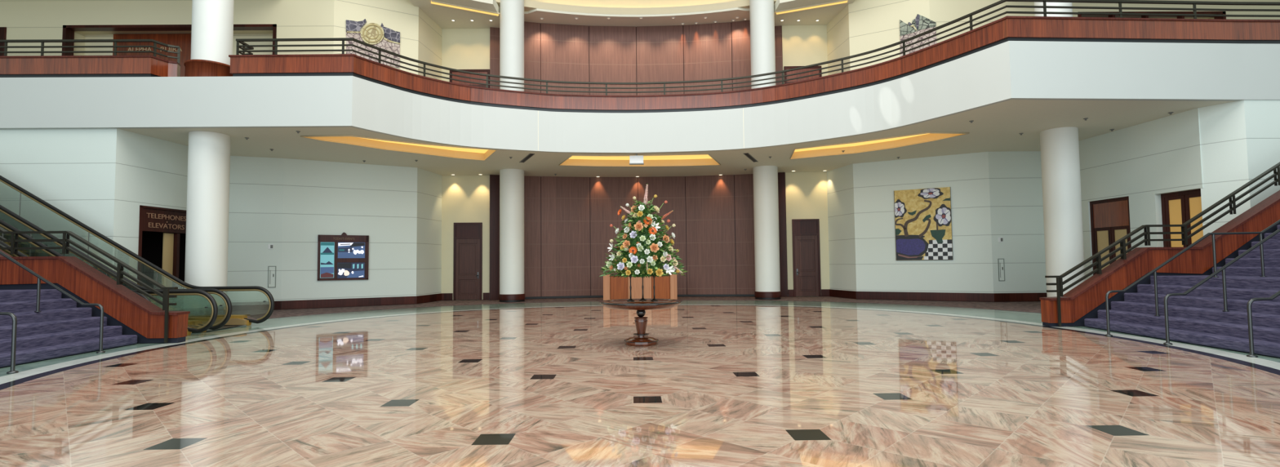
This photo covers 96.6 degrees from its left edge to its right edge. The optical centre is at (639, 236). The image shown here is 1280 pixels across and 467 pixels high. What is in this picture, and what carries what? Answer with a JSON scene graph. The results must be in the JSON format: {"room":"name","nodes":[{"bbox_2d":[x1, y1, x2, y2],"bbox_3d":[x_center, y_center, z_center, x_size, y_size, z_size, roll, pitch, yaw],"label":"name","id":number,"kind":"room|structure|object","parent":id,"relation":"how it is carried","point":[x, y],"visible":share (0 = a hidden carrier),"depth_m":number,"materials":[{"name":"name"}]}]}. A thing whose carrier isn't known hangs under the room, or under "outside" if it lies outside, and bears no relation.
{"room":"convention center lobby","nodes":[
{"label":"convention center lobby","id":0,"kind":"room"},
{"bbox_2d":[0,128,116,240],"bbox_3d":[-20.456,-0.964,15.996,11.520,6.870,0.300,-1,-3,-1],"label":"wall","id":1,"kind":"structure","parent":0,"point":[73,171],"depth_m":15.96,"materials":[{"name":"paint"}]},
{"bbox_2d":[113,128,188,254],"bbox_3d":[-14.746,-0.220,17.938,0.250,5.450,4.044,-1,-3,2],"label":"wall","id":2,"kind":"structure","parent":0,"point":[150,171],"depth_m":16.81,"materials":[{"name":"paint"}]},
{"bbox_2d":[137,204,186,278],"bbox_3d":[-14.704,0.811,17.630,0.230,3.360,1.970,-1,-3,2],"label":"door","id":3,"kind":"structure","parent":2,"relation":"in","point":[171,246],"depth_m":17.84,"materials":[{"name":"brown wood"}]},
{"bbox_2d":[142,208,186,233],"bbox_3d":[-14.705,-0.465,17.691,0.134,0.675,1.800,-1,-3,2],"label":"sign","id":4,"kind":"object","parent":3,"relation":"attached to","point":[153,220],"visible":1,"depth_m":17.56,"materials":[{"name":"brown wood"}]},
{"bbox_2d":[141,231,185,281],"bbox_3d":[-16.344,0.711,17.688,2.950,3.600,3.070,-1,-3,2],"label":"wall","id":5,"kind":"structure","parent":0,"point":[152,242],"depth_m":19.18,"materials":[{"name":"black"}]},
{"bbox_2d":[0,0,333,56],"bbox_3d":[-19.004,-7.715,21.737,14.700,7.130,0.250,-1,-3,-1],"label":"wall","id":6,"kind":"structure","parent":0,"point":[24,20],"depth_m":21.65,"materials":[{"name":"beige paint"}]},
{"bbox_2d":[0,26,6,56],"bbox_3d":[-24.324,-6.001,21.448,0.820,3.790,0.027,-1,-3,-1],"label":"trim","id":7,"kind":"structure","parent":6,"relation":"attached to","point":[2,29],"depth_m":21.51,"materials":[{"name":"brown wood"}]},
{"bbox_2d":[62,24,276,55],"bbox_3d":[-17.797,-6.088,21.684,8.000,3.850,0.330,-1,-3,-1],"label":"trim","id":8,"kind":"structure","parent":6,"relation":"attached to","point":[68,31],"depth_m":21.65,"materials":[{"name":"brown wood"}]},
{"bbox_2d":[73,30,272,55],"bbox_3d":[-17.820,-6.305,22.160,8.550,4.330,0.700,-1,-3,-1],"label":"wall","id":9,"kind":"structure","parent":0,"point":[242,34],"depth_m":22.42,"materials":[{"name":"beige paint"}]},
{"bbox_2d":[112,33,191,76],"bbox_3d":[-18.810,-6.042,22.329,3.630,3.820,0.091,-1,-3,-1],"label":"sign","id":10,"kind":"object","parent":9,"relation":"attached to","point":[183,41],"visible":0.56,"depth_m":22.36,"materials":[{"name":"brown wood"}]},
{"bbox_2d":[226,155,283,301],"bbox_3d":[-13.774,-0.114,20.380,1.765,5.450,0.250,0,-3,-21],"label":"wall","id":11,"kind":"structure","parent":0,"point":[255,183],"depth_m":20.30,"materials":[{"name":"paint"}]},
{"bbox_2d":[267,244,273,248],"bbox_3d":[-13.215,0.364,20.410,0.160,0.180,0.033,0,-3,-21],"label":"wall switch","id":12,"kind":"object","parent":11,"relation":"attached to","point":[269,246],"visible":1,"depth_m":20.40,"materials":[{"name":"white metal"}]},
{"bbox_2d":[267,266,275,287],"bbox_3d":[-13.151,1.439,20.382,0.242,0.767,0.027,0,-3,-21],"label":"fire extinguisher cabinet","id":13,"kind":"object","parent":11,"relation":"attached to","point":[271,269],"visible":1,"depth_m":20.38,"materials":[{"name":"metal"}]},
{"bbox_2d":[280,158,417,300],"bbox_3d":[-10.985,-0.075,21.820,4.571,5.450,0.250,1,-3,-30],"label":"wall","id":14,"kind":"structure","parent":0,"point":[321,197],"depth_m":21.70,"materials":[{"name":"paint"}]},
{"bbox_2d":[317,231,368,280],"bbox_3d":[-11.159,0.737,21.477,1.701,1.796,0.088,1,-3,-30],"label":"board","id":15,"kind":"object","parent":14,"relation":"attached to","point":[344,256],"visible":1,"depth_m":21.44,"materials":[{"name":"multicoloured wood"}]},
{"bbox_2d":[274,293,453,309],"bbox_3d":[-10.964,2.506,21.880,8.107,0.300,1.439,2,-4,-40],"label":"baseboard","id":16,"kind":"structure","parent":14,"relation":"attached to","point":[305,304],"depth_m":21.70,"materials":[{"name":"brown wood"}]},
{"bbox_2d":[333,0,418,75],"bbox_3d":[-10.400,-7.764,22.569,3.035,7.130,0.250,1,-3,-30],"label":"wall","id":17,"kind":"structure","parent":0,"point":[402,16],"depth_m":22.71,"materials":[{"name":"beige paint"}]},
{"bbox_2d":[346,18,399,68],"bbox_3d":[-10.426,-7.608,22.323,1.943,1.730,0.115,1,-3,-30],"label":"relief","id":18,"kind":"object","parent":17,"relation":"attached to","point":[372,33],"visible":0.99,"depth_m":22.32,"materials":[{"name":"stone"}]},
{"bbox_2d":[416,168,441,296],"bbox_3d":[-8.928,0.003,23.903,0.250,5.450,2.092,-1,-3,8],"label":"wall","id":19,"kind":"structure","parent":0,"point":[428,243],"depth_m":23.84,"materials":[{"name":"paint"}]},
{"bbox_2d":[417,7,442,79],"bbox_3d":[-9.040,-7.296,24.295,0.250,6.330,2.182,-1,-3,5],"label":"wall","id":20,"kind":"structure","parent":0,"point":[429,44],"depth_m":24.20,"materials":[{"name":"beige paint"}]},
{"bbox_2d":[408,0,499,29],"bbox_3d":[-7.576,-9.546,23.403,3.230,0.350,4.575,-1,-3,-1],"label":"ceiling","id":21,"kind":"structure","parent":0,"point":[442,16],"depth_m":24.00,"materials":[{"name":"paint"}]},
{"bbox_2d":[431,0,499,16],"bbox_3d":[-7.146,-9.349,23.424,2.693,0.048,0.280,1,-3,-27],"label":"strip light","id":22,"kind":"object","parent":21,"relation":"attached to","point":[433,2],"visible":1,"depth_m":23.39,"materials":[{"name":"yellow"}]},
{"bbox_2d":[441,175,489,299],"bbox_3d":[-7.630,0.047,25.110,2.092,5.450,0.250,0,-3,-3],"label":"wall","id":23,"kind":"structure","parent":0,"point":[464,198],"depth_m":25.03,"materials":[{"name":"beige paint"}]},
{"bbox_2d":[453,222,482,300],"bbox_3d":[-7.513,1.076,24.884,1.221,3.370,0.109,0,-3,-3],"label":"door","id":24,"kind":"structure","parent":23,"relation":"in","point":[468,237],"depth_m":24.90,"materials":[{"name":"brown wood"}]},
{"bbox_2d":[441,28,489,81],"bbox_3d":[-7.736,-7.252,25.507,2.160,6.330,0.250,-1,-3,-1],"label":"wall","id":25,"kind":"structure","parent":0,"point":[461,48],"depth_m":25.43,"materials":[{"name":"beige paint"}]},
{"bbox_2d":[449,69,489,88],"bbox_3d":[-7.543,-5.753,25.271,1.770,3.310,0.077,-1,-3,-1],"label":"door","id":26,"kind":"structure","parent":25,"relation":"in","point":[479,71],"depth_m":25.32,"materials":[{"name":"brown wood"}]},
{"bbox_2d":[498,0,738,11],"bbox_3d":[-0.108,-11.428,23.375,23.252,2.950,5.551,-1,-3,-1],"label":"wall","id":27,"kind":"structure","parent":0,"point":[597,3],"depth_m":25.81,"materials":[{"name":"paint"}]},
{"bbox_2d":[495,0,776,14],"bbox_3d":[-0.096,-10.108,23.442,20.992,0.320,4.632,-1,-3,-1],"label":"trim","id":28,"kind":"structure","parent":27,"relation":"attached to","point":[529,6],"depth_m":25.14,"materials":[{"name":"paint"}]},
{"bbox_2d":[309,137,934,157],"bbox_3d":[-0.304,-4.244,20.703,52.000,0.250,13.040,-1,-3,-1],"label":"floor","id":29,"kind":"structure","parent":0,"point":[309,137],"depth_m":25.45,"materials":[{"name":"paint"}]},
{"bbox_2d":[0,55,181,77],"bbox_3d":[-19.822,-4.713,16.379,12.672,0.637,0.853,-1,-3,-1],"label":"parapet","id":30,"kind":"object","parent":29,"relation":"on","point":[28,66],"visible":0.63,"depth_m":16.08,"materials":[{"name":"brown wood"}]},
{"bbox_2d":[0,39,180,63],"bbox_3d":[-19.828,-5.297,16.163,12.656,0.508,0.568,0,-3,-3],"label":"balcony railing","id":31,"kind":"object","parent":30,"relation":"on","point":[42,46],"visible":1,"depth_m":16.21,"materials":[{"name":"brown metal"}]},
{"bbox_2d":[228,16,1279,112],"bbox_3d":[7.061,-4.956,17.165,37.498,0.637,5.771,-1,-3,6],"label":"parapet","id":32,"kind":"object","parent":29,"relation":"on","point":[1035,28],"visible":0.91,"depth_m":16.19,"materials":[{"name":"brown wood"}]},
{"bbox_2d":[235,0,1279,95],"bbox_3d":[7.053,-5.527,17.198,37.473,0.508,5.532,-1,-3,6],"label":"balcony railing","id":33,"kind":"object","parent":32,"relation":"on","point":[244,46],"visible":0.98,"depth_m":16.30,"materials":[{"name":"brown metal"}]},
{"bbox_2d":[489,20,782,95],"bbox_3d":[-0.151,-7.310,25.953,13.140,6.330,1.270,-1,-3,-1],"label":"wall","id":34,"kind":"structure","parent":0,"point":[717,51],"depth_m":26.12,"materials":[{"name":"brown wood"}]},
{"bbox_2d":[524,7,750,26],"bbox_3d":[-0.171,-9.795,25.590,12.500,0.100,1.809,-1,-3,-1],"label":"ceiling","id":35,"kind":"structure","parent":0,"point":[725,15],"depth_m":25.50,"materials":[{"name":"paint"}]},
{"bbox_2d":[0,305,1279,466],"bbox_3d":[0.028,2.035,11.217,18.000,0.001,18.200,-1,-3,-1],"label":"floor","id":36,"kind":"structure","parent":0,"point":[721,385],"depth_m":6.44,"materials":[{"name":"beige stone"}]},
{"bbox_2d":[598,297,683,346],"bbox_3d":[0.020,1.608,10.687,1.590,0.800,1.590,-1,-3,-1],"label":"pedestal table","id":37,"kind":"object","parent":36,"relation":"on","point":[641,322],"visible":0.98,"depth_m":10.43,"materials":[{"name":"brown wood"}]},
{"bbox_2d":[603,273,677,300],"bbox_3d":[0.003,2.084,23.429,3.000,1.058,0.620,-1,-3,-1],"label":"reception desk","id":38,"kind":"object","parent":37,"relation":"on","point":[615,287],"visible":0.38,"depth_m":23.17,"materials":[{"name":"brown wood"}]},
{"bbox_2d":[599,184,687,301],"bbox_3d":[0.053,0.109,10.737,1.633,2.197,1.681,-2,-3,33],"label":"flower arrangement","id":39,"kind":"object","parent":37,"relation":"on","point":[642,255],"visible":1,"depth_m":10.45,"materials":[{"name":"multicoloured plant"}]},
{"bbox_2d":[0,40,1279,153],"bbox_3d":[-0.123,-3.832,17.460,52.014,1.424,6.032,-1,-3,3],"label":"fascia","id":40,"kind":"structure","parent":0,"point":[1009,70],"depth_m":16.00,"materials":[{"name":"white paint"}]},
{"bbox_2d":[537,111,538,151],"bbox_3d":[-3.548,-3.683,19.886,0.020,1.400,0.013,0,-3,-19],"label":"trim","id":41,"kind":"structure","parent":40,"relation":"attached to","point":[538,111],"depth_m":19.88,"materials":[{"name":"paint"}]},
{"bbox_2d":[742,107,744,147],"bbox_3d":[3.598,-3.761,19.808,0.020,1.400,0.013,-2,-3,21],"label":"trim","id":42,"kind":"structure","parent":40,"relation":"attached to","point":[743,108],"depth_m":19.82,"materials":[{"name":"paint"}]},
{"bbox_2d":[0,300,1279,376],"bbox_3d":[0.028,2.041,11.217,23.100,0.001,23.300,-1,-3,-1],"label":"floor","id":43,"kind":"structure","parent":0,"point":[1033,317],"depth_m":16.57,"materials":[{"name":"stone"}]},
{"bbox_2d":[0,218,217,335],"bbox_3d":[-14.103,-0.316,12.478,9.160,5.110,1.060,-1,-3,-1],"label":"escalator","id":44,"kind":"object","parent":43,"relation":"on","point":[202,306],"visible":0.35,"depth_m":12.83,"materials":[{"name":"black rubber"}]},
{"bbox_2d":[0,175,274,332],"bbox_3d":[-14.124,-0.234,14.191,9.160,5.110,1.690,-1,-3,-1],"label":"escalator","id":45,"kind":"object","parent":43,"relation":"on","point":[20,208],"visible":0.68,"depth_m":14.86,"materials":[{"name":"black rubber"}]},
{"bbox_2d":[1039,190,1279,326],"bbox_3d":[13.234,-0.265,13.025,8.200,4.488,0.350,-1,-3,-1],"label":"parapet","id":46,"kind":"object","parent":43,"relation":"on","point":[1083,301],"visible":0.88,"depth_m":12.84,"materials":[{"name":"brown wood"}]},
{"bbox_2d":[1044,162,1279,325],"bbox_3d":[13.211,-0.615,12.959,8.040,5.144,0.255,-1,-3,-1],"label":"stair railing","id":47,"kind":"object","parent":46,"relation":"on","point":[1147,233],"visible":1,"depth_m":12.97,"materials":[{"name":"brown metal"}]},
{"bbox_2d":[1084,224,1279,357],"bbox_3d":[13.101,-0.071,8.784,8.040,3.696,8.020,-1,-3,-1],"label":"staircase","id":48,"kind":"structure","parent":43,"relation":"on","point":[1197,317],"depth_m":10.73,"materials":[{"name":"carpet"}]},
{"bbox_2d":[1104,219,1279,336],"bbox_3d":[12.850,-0.403,11.290,7.572,4.610,0.120,-1,-3,-1],"label":"handrail","id":49,"kind":"object","parent":48,"relation":"on","point":[1154,271],"visible":0.99,"depth_m":11.21,"materials":[{"name":"metal"}]},
{"bbox_2d":[1163,229,1279,344],"bbox_3d":[12.925,-0.459,10.122,7.572,4.610,0.120,-1,-3,-1],"label":"handrail","id":50,"kind":"object","parent":48,"relation":"on","point":[1222,268],"visible":1,"depth_m":10.01,"materials":[{"name":"metal"}]},
{"bbox_2d":[1246,290,1279,356],"bbox_3d":[12.971,-0.523,8.794,7.572,4.610,0.120,-1,-3,-1],"label":"handrail","id":51,"kind":"object","parent":48,"relation":"on","point":[1251,301],"visible":1,"depth_m":8.65,"materials":[{"name":"metal"}]},
{"bbox_2d":[0,304,1279,384],"bbox_3d":[0.028,2.039,11.217,19.200,0.001,19.400,-1,-3,-1],"label":"floor","id":52,"kind":"structure","parent":0,"point":[1273,364],"depth_m":10.62,"materials":[{"name":"stone"}]},
{"bbox_2d":[0,305,1279,390],"bbox_3d":[0.028,2.037,11.217,18.440,0.001,18.640,-1,-3,-1],"label":"floor","id":53,"kind":"structure","parent":0,"point":[1271,370],"depth_m":9.89,"materials":[{"name":"stone"}]},
{"bbox_2d":[247,296,1040,319],"bbox_3d":[-0.090,2.071,8.661,52.000,0.288,37.500,-1,-3,-1],"label":"floor","id":54,"kind":"structure","parent":0,"point":[1023,306],"depth_m":21.28,"materials":[{"name":"grey stone"}]},
{"bbox_2d":[0,288,137,367],"bbox_3d":[-13.419,0.166,7.958,7.827,3.696,7.040,-1,-3,-1],"label":"staircase","id":55,"kind":"structure","parent":54,"relation":"on","point":[61,328],"depth_m":10.33,"materials":[{"name":"carpet"}]},
{"bbox_2d":[0,311,18,373],"bbox_3d":[-12.937,-0.271,8.415,7.572,4.610,0.120,-1,-3,-1],"label":"handrail","id":56,"kind":"object","parent":55,"relation":"on","point":[13,316],"visible":1,"depth_m":8.36,"materials":[{"name":"metal"}]},
{"bbox_2d":[0,250,105,352],"bbox_3d":[-13.481,-0.173,10.356,7.572,4.610,0.120,-1,-3,-1],"label":"handrail","id":57,"kind":"object","parent":55,"relation":"on","point":[39,277],"visible":1,"depth_m":10.32,"materials":[{"name":"metal"}]},
{"bbox_2d":[0,248,190,342],"bbox_3d":[-13.501,-0.094,11.689,8.300,4.575,0.350,-1,-3,-1],"label":"parapet","id":58,"kind":"object","parent":54,"relation":"on","point":[136,315],"visible":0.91,"depth_m":11.53,"materials":[{"name":"brown wood"}]},
{"bbox_2d":[0,226,177,342],"bbox_3d":[-13.530,-0.343,11.618,8.046,5.029,0.255,-1,-3,-1],"label":"stair railing","id":59,"kind":"object","parent":58,"relation":"on","point":[165,303],"visible":1,"depth_m":11.65,"materials":[{"name":"brown metal"}]},
{"bbox_2d":[183,0,234,286],"bbox_3d":[-12.782,-4.515,17.009,1.297,13.900,1.297,2,-4,-42],"label":"column","id":60,"kind":"structure","parent":54,"relation":"on","point":[207,210],"depth_m":16.55,"materials":[{"name":"paint"}]},
{"bbox_2d":[498,0,524,302],"bbox_3d":[-5.387,-4.259,24.016,1.080,13.900,1.080,-1,-3,-1],"label":"column","id":61,"kind":"structure","parent":54,"relation":"on","point":[511,11],"depth_m":23.55,"materials":[{"name":"paint"}]},
{"bbox_2d":[749,0,781,299],"bbox_3d":[5.215,-4.375,23.901,1.080,13.900,1.080,-1,-3,-1],"label":"column","id":62,"kind":"structure","parent":54,"relation":"on","point":[766,202],"depth_m":23.42,"materials":[{"name":"paint"}]},
{"bbox_2d":[1034,2,1085,297],"bbox_3d":[12.852,-4.753,17.604,0.950,13.900,0.950,-1,-3,-1],"label":"column","id":63,"kind":"structure","parent":54,"relation":"on","point":[1060,147],"depth_m":17.08,"materials":[{"name":"paint"}]},
{"bbox_2d":[268,300,1037,319],"bbox_3d":[0.028,2.042,11.217,23.240,0.001,23.440,-1,-3,-1],"label":"floor white line","id":64,"kind":"structure","parent":0,"point":[682,300],"depth_m":20.02,"materials":[{"name":"stone"}]},
{"bbox_2d":[266,300,1041,319],"bbox_3d":[0.028,2.044,11.217,23.700,0.001,23.900,-1,-3,-1],"label":"floor","id":65,"kind":"structure","parent":0,"point":[745,300],"depth_m":19.78,"materials":[{"name":"stone"}]},
{"bbox_2d":[267,300,1040,319],"bbox_3d":[0.028,2.045,11.217,23.960,0.001,24.160,-1,-3,-1],"label":"floor edge line","id":66,"kind":"structure","parent":0,"point":[778,300],"depth_m":19.82,"materials":[{"name":"stone"}]},
{"bbox_2d":[524,172,787,297],"bbox_3d":[-0.075,-0.008,25.606,13.140,5.450,1.270,-1,-3,-1],"label":"wall","id":67,"kind":"structure","parent":0,"point":[568,233],"depth_m":25.69,"materials":[{"name":"brown wood"}]},
{"bbox_2d":[489,174,499,299],"bbox_3d":[-6.284,0.025,24.924,0.540,5.448,0.087,0,-3,-17],"label":"trim","id":68,"kind":"structure","parent":67,"relation":"attached to","point":[494,179],"depth_m":24.86,"materials":[{"name":"brown wood"}]},
{"bbox_2d":[483,292,754,299],"bbox_3d":[-0.196,2.557,25.300,13.320,0.300,1.012,-1,-3,-1],"label":"baseboard","id":69,"kind":"structure","parent":67,"relation":"attached to","point":[718,295],"depth_m":25.42,"materials":[{"name":"brown wood"}]},
{"bbox_2d":[777,172,787,296],"bbox_3d":[6.179,-0.098,25.074,0.478,5.448,0.087,-1,-3,15],"label":"trim","id":70,"kind":"structure","parent":67,"relation":"attached to","point":[781,178],"depth_m":25.01,"materials":[{"name":"brown wood"}]},
{"bbox_2d":[120,99,1234,177],"bbox_3d":[0.167,-3.008,19.949,29.860,0.001,12.240,-1,-3,-1],"label":"ceiling","id":71,"kind":"structure","parent":0,"point":[996,127],"depth_m":19.08,"materials":[{"name":"paint"}]},
{"bbox_2d":[300,135,497,160],"bbox_3d":[-7.833,-3.067,18.964,5.952,0.290,2.149,1,-3,-31],"label":"light","id":72,"kind":"object","parent":71,"relation":"attached to","point":[463,153],"visible":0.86,"depth_m":19.62,"materials":[{"name":"paint"}]},
{"bbox_2d":[519,153,534,162],"bbox_3d":[-4.200,-2.897,21.154,0.180,0.012,1.882,1,-3,-23],"label":"ceiling vent","id":73,"kind":"object","parent":71,"relation":"in","point":[530,155],"visible":1,"depth_m":21.06,"materials":[{"name":"black metal"}]},
{"bbox_2d":[629,153,644,164],"bbox_3d":[-0.125,-2.780,20.536,0.520,0.386,0.100,-1,-3,-1],"label":"ceiling box","id":74,"kind":"object","parent":71,"relation":"hanging from","point":[633,160],"visible":1,"depth_m":20.50,"materials":[{"name":"white metal"}]},
{"bbox_2d":[558,153,720,166],"bbox_3d":[0.019,-3.010,21.866,6.470,0.290,2.502,-1,-3,-1],"label":"ceiling recess","id":75,"kind":"object","parent":71,"relation":"attached to","point":[703,159],"visible":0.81,"depth_m":22.91,"materials":[{"name":"paint"}]},
{"bbox_2d":[743,152,757,162],"bbox_3d":[4.189,-2.967,21.526,0.180,0.012,1.975,-2,-3,22],"label":"ceiling vent","id":76,"kind":"object","parent":71,"relation":"in","point":[747,154],"visible":1,"depth_m":21.44,"materials":[{"name":"black metal"}]},
{"bbox_2d":[790,132,969,159],"bbox_3d":[7.820,-3.203,19.529,6.025,0.290,2.118,-2,-3,33],"label":"light","id":77,"kind":"object","parent":71,"relation":"attached to","point":[903,140],"visible":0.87,"depth_m":20.15,"materials":[{"name":"paint"}]},
{"bbox_2d":[782,25,827,84],"bbox_3d":[7.363,-7.408,25.523,1.991,6.330,0.250,-1,-3,1],"label":"wall","id":78,"kind":"structure","parent":0,"point":[802,45],"depth_m":25.45,"materials":[{"name":"beige paint"}]},
{"bbox_2d":[783,66,822,84],"bbox_3d":[7.246,-5.907,25.287,1.650,3.310,0.077,-1,-3,1],"label":"door","id":79,"kind":"structure","parent":78,"relation":"in","point":[785,68],"depth_m":25.33,"materials":[{"name":"brown wood"}]},
{"bbox_2d":[785,171,829,289],"bbox_3d":[7.347,-0.108,25.125,1.796,5.450,0.250,-1,-3,4],"label":"wall","id":80,"kind":"structure","parent":0,"point":[806,193],"depth_m":25.05,"materials":[{"name":"beige paint"}]},
{"bbox_2d":[787,289,793,296],"bbox_3d":[6.588,2.467,24.916,0.241,0.300,0.035,-1,-3,4],"label":"baseboard","id":81,"kind":"structure","parent":80,"relation":"attached to","point":[790,292],"depth_m":24.90,"materials":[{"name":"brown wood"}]},
{"bbox_2d":[791,218,821,296],"bbox_3d":[7.269,0.923,24.899,1.164,3.370,0.109,-1,-3,4],"label":"door","id":82,"kind":"structure","parent":80,"relation":"in","point":[805,232],"depth_m":24.91,"materials":[{"name":"brown wood"}]},
{"bbox_2d":[773,0,855,26],"bbox_3d":[7.200,-9.685,23.708,3.010,0.350,4.339,-1,-3,-1],"label":"ceiling","id":83,"kind":"structure","parent":0,"point":[825,15],"depth_m":24.25,"materials":[{"name":"paint"}]},
{"bbox_2d":[775,0,847,15],"bbox_3d":[7.081,-9.486,23.637,2.832,0.048,0.280,-2,-3,22],"label":"strip light","id":84,"kind":"object","parent":83,"relation":"attached to","point":[841,2],"visible":1,"depth_m":23.60,"materials":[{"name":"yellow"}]},
{"bbox_2d":[826,4,850,75],"bbox_3d":[8.593,-7.476,24.377,0.250,6.330,2.060,0,-3,-6],"label":"wall","id":85,"kind":"structure","parent":0,"point":[837,29],"depth_m":24.30,"materials":[{"name":"beige paint"}]},
{"bbox_2d":[826,164,856,291],"bbox_3d":[8.568,-0.175,23.992,0.250,5.450,1.991,0,-3,-12],"label":"wall","id":86,"kind":"structure","parent":0,"point":[840,187],"depth_m":23.89,"materials":[{"name":"paint"}]},
{"bbox_2d":[848,0,929,70],"bbox_3d":[9.923,-7.968,22.741,2.953,7.130,0.250,-2,-3,30],"label":"wall","id":87,"kind":"structure","parent":0,"point":[873,24],"depth_m":22.83,"materials":[{"name":"beige paint"}]},
{"bbox_2d":[899,13,937,56],"bbox_3d":[10.743,-7.593,22.056,1.302,2.027,0.078,-2,-3,30],"label":"relief","id":88,"kind":"object","parent":87,"relation":"attached to","point":[920,24],"visible":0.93,"depth_m":22.06,"materials":[{"name":"stone"}]},
{"bbox_2d":[853,151,993,293],"bbox_3d":[10.758,-0.295,21.955,4.682,5.450,0.250,-2,-3,29],"label":"wall","id":89,"kind":"structure","parent":0,"point":[970,270],"depth_m":21.73,"materials":[{"name":"paint"}]},
{"bbox_2d":[893,186,952,260],"bbox_3d":[10.784,-0.460,21.754,1.939,2.719,0.078,-2,-3,29],"label":"painting","id":90,"kind":"object","parent":89,"relation":"attached to","point":[922,216],"visible":1,"depth_m":21.72,"materials":[{"name":"multicoloured paint"}]},
{"bbox_2d":[821,288,1047,301],"bbox_3d":[10.982,2.292,22.190,8.079,0.300,1.435,-2,-3,33],"label":"baseboard","id":91,"kind":"structure","parent":89,"relation":"attached to","point":[824,292],"depth_m":21.45,"materials":[{"name":"brown wood"}]},
{"bbox_2d":[987,151,1046,293],"bbox_3d":[13.734,-0.379,20.836,2.000,5.450,0.250,-1,-3,-1],"label":"wall","id":92,"kind":"structure","parent":0,"point":[1015,185],"depth_m":20.72,"materials":[{"name":"paint"}]},
{"bbox_2d":[998,237,1003,242],"bbox_3d":[13.060,0.116,20.659,0.160,0.180,0.033,-1,-3,-1],"label":"wall switch","id":93,"kind":"object","parent":92,"relation":"attached to","point":[1000,239],"visible":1,"depth_m":20.65,"materials":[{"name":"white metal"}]},
{"bbox_2d":[997,258,1004,280],"bbox_3d":[13.063,1.203,20.611,0.221,0.810,0.027,-1,-3,-1],"label":"fire extinguisher cabinet","id":94,"kind":"object","parent":92,"relation":"attached to","point":[1001,261],"visible":1,"depth_m":20.61,"materials":[{"name":"metal"}]},
{"bbox_2d":[928,0,1279,43],"bbox_3d":[18.392,-8.085,22.121,14.500,7.130,0.250,-1,-3,-1],"label":"wall","id":95,"kind":"structure","parent":0,"point":[941,11],"depth_m":21.98,"materials":[{"name":"beige paint"}]},
{"bbox_2d":[1077,11,1226,19],"bbox_3d":[19.778,-6.600,22.077,5.760,4.130,0.330,-1,-3,-1],"label":"trim","id":96,"kind":"structure","parent":95,"relation":"attached to","point":[1145,12],"depth_m":22.04,"materials":[{"name":"brown wood"}]},
{"bbox_2d":[1078,107,1203,279],"bbox_3d":[14.870,-0.534,17.828,0.250,5.450,5.800,-1,-3,0],"label":"wall","id":97,"kind":"structure","parent":0,"point":[1143,162],"depth_m":16.72,"materials":[{"name":"paint"}]},
{"bbox_2d":[1089,195,1131,275],"bbox_3d":[14.807,0.507,17.903,0.150,3.380,1.551,-1,-3,-1],"label":"door","id":98,"kind":"structure","parent":97,"relation":"in","point":[1109,218],"depth_m":18.02,"materials":[{"name":"brown wood"}]},
{"bbox_2d":[1160,188,1203,247],"bbox_3d":[14.935,0.420,15.569,0.149,3.330,1.381,-1,-3,-1],"label":"door","id":99,"kind":"structure","parent":97,"relation":"in","point":[1177,207],"depth_m":15.79,"materials":[{"name":"brown wood"}]},
{"bbox_2d":[1160,17,1213,18],"bbox_3d":[19.775,-6.778,22.551,6.350,4.530,0.700,-1,-3,-1],"label":"wall","id":100,"kind":"structure","parent":0,"point":[1160,18],"depth_m":22.65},
{"bbox_2d":[1199,100,1250,235],"bbox_3d":[15.106,-0.687,14.662,0.300,5.450,0.899,1,-3,-29],"label":"wall pier","id":101,"kind":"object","parent":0,"point":[1222,126],"visible":0.36,"depth_m":14.64,"materials":[{"name":"paint"}]},
{"bbox_2d":[1244,99,1279,208],"bbox_3d":[20.490,-1.458,14.567,10.623,6.870,0.300,0,-3,-2],"label":"wall","id":102,"kind":"structure","parent":0,"point":[1262,117],"depth_m":14.29,"materials":[{"name":"paint"}]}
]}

